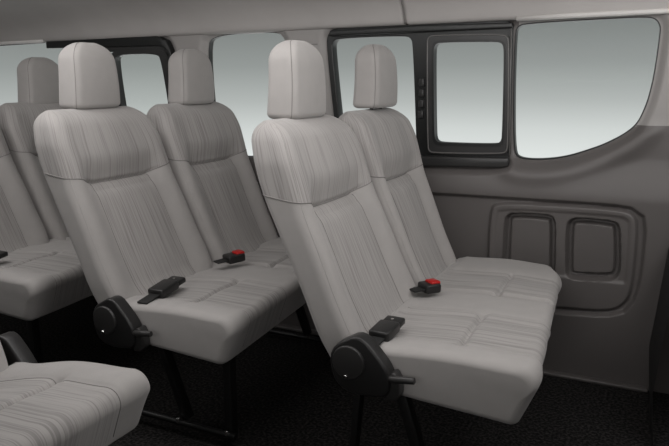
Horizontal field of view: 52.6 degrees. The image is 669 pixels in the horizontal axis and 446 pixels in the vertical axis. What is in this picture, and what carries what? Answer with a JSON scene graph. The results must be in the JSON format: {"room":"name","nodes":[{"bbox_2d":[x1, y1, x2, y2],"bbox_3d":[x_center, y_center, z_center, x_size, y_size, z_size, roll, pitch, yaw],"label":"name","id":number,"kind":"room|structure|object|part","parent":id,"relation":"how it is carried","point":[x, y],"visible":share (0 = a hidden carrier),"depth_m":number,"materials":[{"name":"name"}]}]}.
{"room":"vehicle interior","nodes":[
{"label":"vehicle interior","id":0,"kind":"room"},
{"bbox_2d":[0,296,668,445],"bbox_3d":[-0.922,0.685,1.616,3.850,0.030,2.850,5,13,26],"label":"floor","id":1,"kind":"structure","parent":0,"point":[289,393],"depth_m":2.07,"materials":[{"name":"black carpet"}]},
{"bbox_2d":[0,57,92,362],"bbox_3d":[-1.034,-0.075,2.471,0.748,1.062,0.941,5,13,26],"label":"seat","id":2,"kind":"object","parent":1,"relation":"on","point":[41,272],"visible":0.42,"depth_m":2.49,"materials":[{"name":"fabric"}]},
{"bbox_3d":[-1.101,0.104,2.219,0.049,0.019,0.040,5,13,26],"label":"latch plate","id":3,"kind":"part","parent":2,"relation":"part of","materials":[{"name":"black plastic"}]},
{"bbox_3d":[-1.282,-0.126,2.374,0.312,0.560,0.451,5,13,26],"label":"backrest","id":4,"kind":"part","parent":2,"relation":"part of","materials":[{"name":"fabric"}]},
{"bbox_3d":[-0.956,0.391,2.161,0.027,0.260,0.030,5,13,26],"label":"leg","id":5,"kind":"part","parent":2,"relation":"part of","materials":[{"name":"black paint"}]},
{"bbox_3d":[-1.085,-0.210,2.762,0.312,0.560,0.424,5,13,26],"label":"backrest","id":6,"kind":"part","parent":2,"relation":"part of","materials":[{"name":"fabric"}]},
{"bbox_2d":[0,237,92,320],"bbox_3d":[-0.897,0.133,2.478,0.473,0.136,0.885,5,13,26],"label":"seat cushion","id":7,"kind":"object","parent":2,"relation":"on","point":[40,276],"depth_m":2.13,"materials":[{"name":"fabric"}]},
{"bbox_2d":[0,331,149,445],"bbox_3d":[-0.751,0.177,1.245,0.694,1.088,0.535,5,13,26],"label":"seat","id":8,"kind":"object","parent":1,"relation":"on","point":[62,403],"visible":1,"depth_m":1.24,"materials":[{"name":"fabric"}]},
{"bbox_3d":[-0.906,0.103,1.273,0.312,0.560,0.447,5,13,26],"label":"backrest","id":9,"kind":"part","parent":8,"relation":"part of","materials":[{"name":"fabric"}]},
{"bbox_2d":[33,42,322,439],"bbox_3d":[-0.383,-0.021,2.152,0.698,1.076,0.941,5,13,26],"label":"seat","id":10,"kind":"object","parent":1,"relation":"on","point":[169,225],"visible":0.92,"depth_m":2.00,"materials":[{"name":"fabric"}]},
{"bbox_3d":[-0.608,-0.064,2.045,0.312,0.560,0.451,5,13,26],"label":"backrest","id":11,"kind":"part","parent":10,"relation":"part of","materials":[{"name":"fabric"}]},
{"bbox_3d":[-0.501,0.287,1.759,0.066,0.021,0.018,5,13,26],"label":"recliner lever","id":12,"kind":"part","parent":10,"relation":"part of","materials":[{"name":"grey plastic"}]},
{"bbox_3d":[-0.456,0.430,1.916,0.109,0.250,0.030,5,13,26],"label":"leg","id":13,"kind":"part","parent":10,"relation":"part of","materials":[{"name":"black paint"}]},
{"bbox_3d":[-0.457,0.166,1.944,0.049,0.019,0.040,5,13,26],"label":"latch plate","id":14,"kind":"part","parent":10,"relation":"part of","materials":[{"name":"black plastic"}]},
{"bbox_3d":[-0.439,0.562,1.913,0.385,0.018,0.018,5,13,26],"label":"floor rail","id":15,"kind":"part","parent":10,"relation":"part of","materials":[{"name":"black metal"}]},
{"bbox_3d":[-0.411,-0.148,2.433,0.312,0.560,0.424,5,13,26],"label":"backrest","id":16,"kind":"part","parent":10,"relation":"part of","materials":[{"name":"fabric"}]},
{"bbox_2d":[125,237,305,363],"bbox_3d":[-0.246,0.202,2.162,0.423,0.136,0.885,5,13,26],"label":"seat cushion","id":17,"kind":"object","parent":10,"relation":"on","point":[222,306],"depth_m":1.88,"materials":[{"name":"fabric"}]},
{"bbox_3d":[-0.282,0.453,1.833,0.027,0.260,0.030,5,13,26],"label":"leg","id":18,"kind":"part","parent":10,"relation":"part of","materials":[{"name":"black paint"}]},
{"bbox_3d":[-0.097,0.433,2.545,0.425,0.018,0.018,5,13,26],"label":"floor rail","id":19,"kind":"part","parent":10,"relation":"part of","materials":[{"name":"black metal"}]},
{"bbox_3d":[-0.141,0.295,2.537,0.109,0.250,0.030,5,13,26],"label":"leg","id":20,"kind":"part","parent":10,"relation":"part of","materials":[{"name":"black paint"}]},
{"bbox_2d":[251,40,561,445],"bbox_3d":[0.269,0.047,1.836,0.712,1.070,0.939,5,13,26],"label":"seat","id":21,"kind":"object","parent":1,"relation":"on","point":[350,201],"visible":1,"depth_m":1.66,"materials":[{"name":"fabric"}]},
{"bbox_3d":[0.035,0.012,1.732,0.312,0.560,0.446,5,13,26],"label":"backrest","id":22,"kind":"part","parent":21,"relation":"part of","materials":[{"name":"fabric"}]},
{"bbox_3d":[0.054,0.494,1.671,0.042,0.261,0.030,5,13,26],"label":"leg","id":23,"kind":"part","parent":21,"relation":"part of","materials":[{"name":"black paint"}]},
{"bbox_3d":[0.140,0.236,1.610,0.049,0.019,0.040,5,13,26],"label":"latch plate","id":24,"kind":"part","parent":21,"relation":"part of","materials":[{"name":"black plastic"}]},
{"bbox_3d":[0.224,-0.069,2.106,0.312,0.560,0.403,5,13,26],"label":"backrest","id":25,"kind":"part","parent":21,"relation":"part of","materials":[{"name":"fabric"}]},
{"bbox_3d":[0.141,0.334,1.443,0.066,0.021,0.018,5,13,26],"label":"recliner lever","id":26,"kind":"part","parent":21,"relation":"part of","materials":[{"name":"grey plastic"}]},
{"bbox_3d":[0.193,0.512,1.605,0.100,0.256,0.030,5,13,26],"label":"leg","id":27,"kind":"part","parent":21,"relation":"part of","materials":[{"name":"black paint"}]},
{"bbox_2d":[367,256,561,423],"bbox_3d":[0.414,0.261,1.840,0.423,0.136,0.885,5,13,26],"label":"seat cushion","id":28,"kind":"object","parent":21,"relation":"on","point":[474,341],"depth_m":1.58,"materials":[{"name":"fabric"}]},
{"bbox_2d":[0,0,668,43],"bbox_3d":[-0.919,-0.608,1.376,3.850,0.278,2.824,5,13,26],"label":"ceiling","id":29,"kind":"structure","parent":0,"point":[20,20],"depth_m":2.54,"materials":[{"name":"fabric"}]},
{"bbox_2d":[400,0,405,23],"bbox_3d":[0.162,-0.736,2.128,0.004,0.192,0.352,5,13,26],"label":"trim","id":30,"kind":"structure","parent":29,"relation":"attached to","point":[400,0],"depth_m":2.27,"materials":[{"name":"grey plastic"}]},
{"bbox_2d":[249,20,668,393],"bbox_3d":[-0.309,-0.169,2.719,3.844,1.170,0.085,5,13,26],"label":"wall","id":31,"kind":"structure","parent":0,"point":[598,217],"depth_m":2.18,"materials":[{"name":"grey plastic"}]},
{"bbox_2d":[0,40,43,44],"bbox_3d":[-1.674,-0.854,3.228,0.800,0.014,0.014,5,13,26],"label":"trim","id":32,"kind":"structure","parent":31,"relation":"attached to","point":[24,41],"depth_m":3.11,"materials":[{"name":"white plastic"}]},
{"bbox_2d":[0,36,174,105],"bbox_3d":[-1.330,-0.585,3.153,1.567,0.503,0.064,5,13,26],"label":"window frame","id":33,"kind":"structure","parent":31,"relation":"in","point":[162,47],"depth_m":2.85,"materials":[{"name":"black plastic"}]},
{"bbox_3d":[-0.968,-0.665,2.936,0.731,0.264,0.036,5,13,26],"label":"rail","id":34,"kind":"part","parent":33,"relation":"part of","materials":[{"name":"black plastic"}]},
{"bbox_3d":[-0.800,-0.522,2.892,0.349,0.431,0.034,5,13,26],"label":"sliding sash","id":35,"kind":"part","parent":33,"relation":"part of","materials":[{"name":"grey"}]},
{"bbox_2d":[209,32,278,156],"bbox_3d":[-0.318,-0.503,2.680,0.409,0.484,0.024,5,13,26],"label":"window frame","id":36,"kind":"structure","parent":31,"relation":"in","point":[217,37],"depth_m":2.72,"materials":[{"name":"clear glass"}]},
{"bbox_2d":[6,14,668,125],"bbox_3d":[-0.308,-0.508,2.657,3.844,0.480,0.064,5,13,26],"label":"trim","id":37,"kind":"structure","parent":31,"relation":"attached to","point":[656,112],"depth_m":2.06,"materials":[{"name":"grey"}]},
{"bbox_2d":[91,295,647,392],"bbox_3d":[-0.527,0.389,2.890,3.398,0.012,0.028,5,13,26],"label":"baseboard","id":38,"kind":"structure","parent":31,"relation":"attached to","point":[569,376],"depth_m":2.23,"materials":[{"name":"black plastic"}]},
{"bbox_2d":[327,21,513,167],"bbox_3d":[0.282,-0.436,2.365,0.682,0.502,0.064,5,13,26],"label":"window","id":39,"kind":"structure","parent":31,"relation":"in","point":[426,38],"depth_m":2.31,"materials":[{"name":"black plastic"}]},
{"bbox_3d":[0.450,-0.431,2.277,0.290,0.400,0.034,5,13,26],"label":"sliding sash","id":40,"kind":"part","parent":39,"relation":"part of","materials":[{"name":"grey plastic"}]},
{"bbox_2d":[513,16,660,159],"bbox_3d":[0.781,-0.416,2.141,0.427,0.442,0.024,5,13,26],"label":"window","id":41,"kind":"structure","parent":31,"relation":"in","point":[653,18],"depth_m":2.17,"materials":[{"name":"clear glass"}]},
{"bbox_2d":[516,8,668,20],"bbox_3d":[0.919,-0.613,1.965,0.770,0.018,0.016,5,13,26],"label":"trim","id":42,"kind":"structure","parent":31,"relation":"attached to","point":[659,10],"depth_m":2.03,"materials":[{"name":"white plastic"}]},
{"bbox_2d":[649,248,668,445],"bbox_3d":[1.129,0.293,1.845,0.480,0.600,0.402,5,13,26],"label":"trim","id":43,"kind":"structure","parent":31,"relation":"attached to","point":[662,311],"depth_m":1.88,"materials":[{"name":"black plastic"}]}
]}

